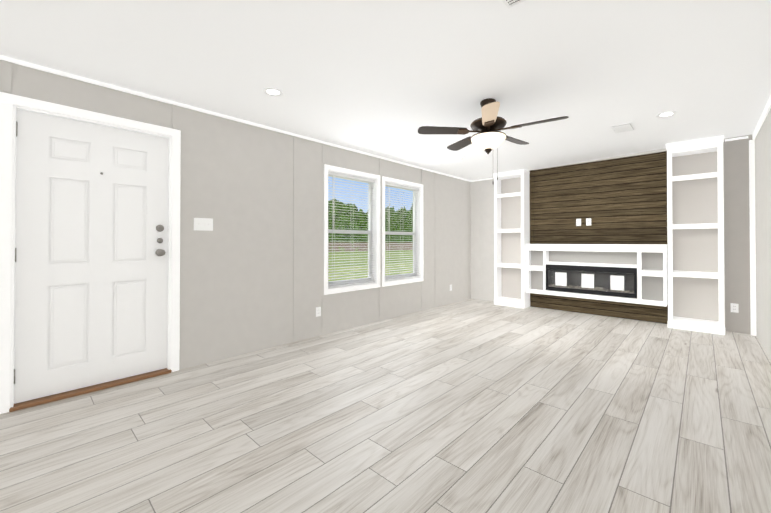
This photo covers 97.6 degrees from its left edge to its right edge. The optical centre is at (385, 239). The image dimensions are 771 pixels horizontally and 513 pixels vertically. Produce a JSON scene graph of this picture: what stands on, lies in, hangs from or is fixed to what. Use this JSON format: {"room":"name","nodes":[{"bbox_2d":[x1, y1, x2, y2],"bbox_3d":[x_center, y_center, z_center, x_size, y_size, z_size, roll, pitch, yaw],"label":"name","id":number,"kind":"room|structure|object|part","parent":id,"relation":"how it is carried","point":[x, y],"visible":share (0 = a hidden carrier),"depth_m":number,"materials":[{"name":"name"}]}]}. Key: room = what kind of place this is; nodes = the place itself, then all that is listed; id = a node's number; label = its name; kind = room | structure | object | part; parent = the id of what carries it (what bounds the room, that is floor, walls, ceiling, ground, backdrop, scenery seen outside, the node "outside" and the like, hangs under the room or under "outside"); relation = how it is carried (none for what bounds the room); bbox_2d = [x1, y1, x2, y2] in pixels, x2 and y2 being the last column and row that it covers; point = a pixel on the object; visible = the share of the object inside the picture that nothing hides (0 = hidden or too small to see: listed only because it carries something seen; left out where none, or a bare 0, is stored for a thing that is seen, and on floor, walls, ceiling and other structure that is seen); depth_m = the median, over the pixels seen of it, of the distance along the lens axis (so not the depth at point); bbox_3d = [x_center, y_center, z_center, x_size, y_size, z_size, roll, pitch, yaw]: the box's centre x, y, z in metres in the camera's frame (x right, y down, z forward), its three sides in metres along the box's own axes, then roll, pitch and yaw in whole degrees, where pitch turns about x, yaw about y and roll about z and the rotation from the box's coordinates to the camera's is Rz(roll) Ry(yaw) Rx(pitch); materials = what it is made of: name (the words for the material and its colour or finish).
{"room":"living room","nodes":[
{"label":"living room","id":0,"kind":"room"},
{"bbox_2d":[0,60,470,369],"bbox_3d":[-1.340,-0.035,3.765,0.140,2.860,9.172,0,-1,43],"label":"wall","id":1,"kind":"structure","parent":0,"point":[236,263],"depth_m":3.63,"materials":[{"name":"grey paint"}]},
{"bbox_2d":[9,368,171,411],"bbox_3d":[-2.299,1.174,2.712,0.170,0.024,0.969,0,-1,43],"label":"door sill","id":2,"kind":"structure","parent":1,"relation":"attached to","point":[59,396],"depth_m":2.61,"materials":[{"name":"brown wood"}]},
{"bbox_2d":[0,92,180,413],"bbox_3d":[-2.304,0.093,2.726,0.156,2.186,1.097,0,-1,43],"label":"door frame","id":3,"kind":"structure","parent":1,"relation":"attached to","point":[10,104],"depth_m":2.37,"materials":[{"name":"white paint"}]},
{"bbox_2d":[14,109,168,403],"bbox_3d":[-2.269,0.118,2.690,0.124,2.064,0.935,0,-1,43],"label":"entry door","id":4,"kind":"structure","parent":1,"relation":"in","point":[91,287],"depth_m":2.64,"materials":[{"name":"white"}]},
{"bbox_3d":[-2.264,0.093,2.685,0.110,1.835,0.935,0,-1,43],"label":"entry door hardware","id":5,"kind":"part","parent":4,"relation":"part of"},
{"bbox_3d":[-2.278,0.101,2.703,0.006,1.695,0.576,0,-1,43],"label":"panel","id":6,"kind":"part","parent":4,"relation":"part of","materials":[{"name":"white"}]},
{"bbox_2d":[194,218,212,230],"bbox_3d":[-1.738,-0.145,3.225,0.019,0.120,0.170,0,-1,43],"label":"light switch","id":7,"kind":"object","parent":1,"relation":"attached to","point":[203,224],"visible":1,"depth_m":3.23,"materials":[{"name":"white plastic"}]},
{"bbox_2d":[2,60,480,341],"bbox_3d":[-1.108,-0.013,3.738,0.234,2.415,8.612,0,-1,43],"label":"wall trim","id":8,"kind":"structure","parent":1,"relation":"attached to","point":[7,77],"depth_m":3.97,"materials":[{"name":"grey paint"}]},
{"bbox_2d":[316,307,320,316],"bbox_3d":[-0.832,0.898,4.189,0.008,0.116,0.072,0,-1,43],"label":"electrical outlet","id":9,"kind":"object","parent":1,"relation":"attached to","point":[318,311],"visible":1,"depth_m":4.18,"materials":[{"name":"white plastic"}]},
{"bbox_2d":[324,164,379,294],"bbox_3d":[-0.478,-0.123,4.672,0.156,1.650,1.013,0,-1,43],"label":"window","id":10,"kind":"structure","parent":1,"relation":"in","point":[375,209],"depth_m":4.81,"materials":[{"name":"white paint"}]},
{"bbox_2d":[328,171,374,287],"bbox_3d":[-0.458,-0.127,4.653,0.060,1.500,0.867,0,-1,43],"label":"window blind","id":11,"kind":"object","parent":10,"relation":"attached to","point":[349,177],"visible":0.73,"depth_m":4.59,"materials":[{"name":"white plastic"}]},
{"bbox_2d":[382,176,423,286],"bbox_3d":[0.247,-0.116,5.444,0.156,1.650,1.010,0,-1,43],"label":"window","id":12,"kind":"structure","parent":1,"relation":"in","point":[417,233],"depth_m":5.65,"materials":[{"name":"white paint"}]},
{"bbox_2d":[385,182,418,280],"bbox_3d":[0.267,-0.120,5.425,0.060,1.500,0.864,0,-1,43],"label":"window blind","id":13,"kind":"object","parent":12,"relation":"attached to","point":[387,184],"visible":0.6,"depth_m":5.38,"materials":[{"name":"white plastic"}]},
{"bbox_2d":[0,299,770,512],"bbox_3d":[0.157,1.233,2.348,4.248,0.100,9.172,0,-1,43],"label":"floor","id":14,"kind":"structure","parent":0,"point":[473,406],"depth_m":2.12,"materials":[{"name":"laminate"}]},
{"bbox_2d":[493,169,529,307],"bbox_3d":[2.323,-0.009,6.219,0.576,2.449,0.296,0,-1,43],"label":"bookcase","id":15,"kind":"object","parent":14,"relation":"on","point":[511,214],"visible":0.96,"depth_m":6.29,"materials":[{"name":"white paint"}]},
{"bbox_2d":[666,135,724,334],"bbox_3d":[4.138,-0.052,4.514,0.568,2.505,0.296,0,-1,43],"label":"bookcase","id":16,"kind":"object","parent":14,"relation":"on","point":[695,220],"visible":1,"depth_m":4.57,"materials":[{"name":"white paint"}]},
{"bbox_2d":[0,0,770,179],"bbox_3d":[0.157,-1.362,2.370,4.248,0.216,9.172,0,-1,43],"label":"ceiling","id":17,"kind":"structure","parent":0,"point":[385,78],"depth_m":2.50,"materials":[{"name":"white paint"}]},
{"bbox_2d":[263,87,282,95],"bbox_3d":[-0.964,-1.265,2.893,0.170,0.012,0.170,0,-1,43],"label":"recessed light","id":18,"kind":"object","parent":17,"relation":"in","point":[274,91],"visible":1,"depth_m":2.88,"materials":[{"name":"white plastic"}]},
{"bbox_2d":[0,55,770,335],"bbox_3d":[0.157,-0.081,2.359,3.967,2.527,8.892,0,-1,43],"label":"crown molding","id":19,"kind":"structure","parent":17,"relation":"attached to","point":[751,205],"depth_m":4.20,"materials":[{"name":"white paint"}]},
{"bbox_2d":[418,98,568,183],"bbox_3d":[1.002,-0.906,3.171,1.268,0.781,1.262,0,-1,43],"label":"ceiling fan","id":20,"kind":"object","parent":17,"relation":"hanging from","point":[488,126],"visible":1,"depth_m":3.09,"materials":[{"name":"brown metal"}]},
{"bbox_3d":[0.964,-0.905,3.165,0.316,0.111,0.316,0,-1,43],"label":"lamp shade","id":21,"kind":"part","parent":20,"relation":"part of","materials":[{"name":"white glass"}]},
{"bbox_3d":[0.975,-1.047,3.169,0.571,0.498,0.567,0,-1,43],"label":"motor","id":22,"kind":"part","parent":20,"relation":"part of","materials":[{"name":"brown metal"}]},
{"bbox_2d":[502,0,525,8],"bbox_3d":[0.670,-1.317,1.742,0.205,0.019,0.310,0,-1,43],"label":"ceiling vent","id":23,"kind":"object","parent":17,"relation":"in","point":[509,3],"visible":1,"depth_m":1.87,"materials":[{"name":"white metal"}]},
{"bbox_2d":[610,122,635,132],"bbox_3d":[2.774,-1.299,3.937,0.205,0.019,0.310,0,-1,43],"label":"ceiling vent","id":24,"kind":"object","parent":17,"relation":"in","point":[625,127],"visible":0.98,"depth_m":3.91,"materials":[{"name":"white metal"}]},
{"bbox_2d":[656,111,676,116],"bbox_3d":[2.952,-1.315,3.543,0.170,0.012,0.170,0,-1,43],"label":"recessed light","id":25,"kind":"object","parent":17,"relation":"in","point":[667,114],"visible":0.94,"depth_m":3.54,"materials":[{"name":"white plastic"}]},
{"bbox_2d":[470,134,751,333],"bbox_3d":[3.299,-0.120,5.602,4.108,2.660,0.143,0,-1,43],"label":"wall","id":26,"kind":"structure","parent":0,"point":[736,222],"depth_m":4.39,"materials":[{"name":"grey paint"}]},
{"bbox_2d":[530,151,667,323],"bbox_3d":[3.324,-0.023,5.460,1.918,2.464,0.034,0,-1,43],"label":"wall","id":27,"kind":"structure","parent":26,"relation":"attached to","point":[622,200],"depth_m":5.34,"materials":[{"name":"brown wood"}]},
{"bbox_2d":[576,219,580,225],"bbox_3d":[3.192,-0.283,5.574,0.072,0.116,0.008,0,-1,43],"label":"outlet","id":28,"kind":"object","parent":27,"relation":"attached to","point":[578,222],"visible":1,"depth_m":5.57,"materials":[{"name":"white plastic"}]},
{"bbox_2d":[586,218,590,225],"bbox_3d":[3.297,-0.284,5.474,0.072,0.116,0.010,0,-1,43],"label":"outlet","id":29,"kind":"object","parent":27,"relation":"attached to","point":[588,221],"visible":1,"depth_m":5.47,"materials":[{"name":"white plastic"}]},
{"bbox_2d":[526,244,667,306],"bbox_3d":[3.239,0.504,5.368,1.908,0.858,0.204,0,-1,43],"label":"shelf unit","id":30,"kind":"object","parent":27,"relation":"attached to","point":[648,262],"visible":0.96,"depth_m":5.18,"materials":[{"name":"white paint"}]},
{"bbox_2d":[546,264,636,297],"bbox_3d":[3.236,0.637,5.362,1.248,0.430,0.190,0,-1,43],"label":"fireplace insert","id":31,"kind":"object","parent":30,"relation":"in","point":[613,281],"visible":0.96,"depth_m":5.31,"materials":[{"name":"black metal"}]},
{"bbox_2d":[730,303,738,312],"bbox_3d":[4.507,0.885,4.355,0.072,0.116,0.008,0,-1,43],"label":"electrical outlet","id":32,"kind":"object","parent":26,"relation":"attached to","point":[734,307],"visible":1,"depth_m":4.35,"materials":[{"name":"white plastic"}]},
{"bbox_2d":[755,108,770,359],"bbox_3d":[1.606,-0.159,0.903,0.140,2.660,9.032,0,-1,43],"label":"wall","id":33,"kind":"structure","parent":0,"point":[763,220],"depth_m":3.64,"materials":[{"name":"grey paint"}]},
{"label":"outside","id":34,"kind":"structure","parent":0,"visible":0},
{"bbox_2d":[328,263,412,280],"bbox_3d":[1.816,2.045,18.830,15.810,0.050,90.000,0,-1,43],"label":"ground","id":35,"kind":"structure","parent":34,"point":[407,265],"depth_m":21.49,"materials":[{"name":"green plant"}]},
{"bbox_2d":[328,176,412,267],"bbox_3d":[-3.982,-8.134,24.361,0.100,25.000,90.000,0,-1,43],"label":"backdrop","id":36,"kind":"structure","parent":34,"point":[363,241],"depth_m":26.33,"materials":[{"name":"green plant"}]}
]}

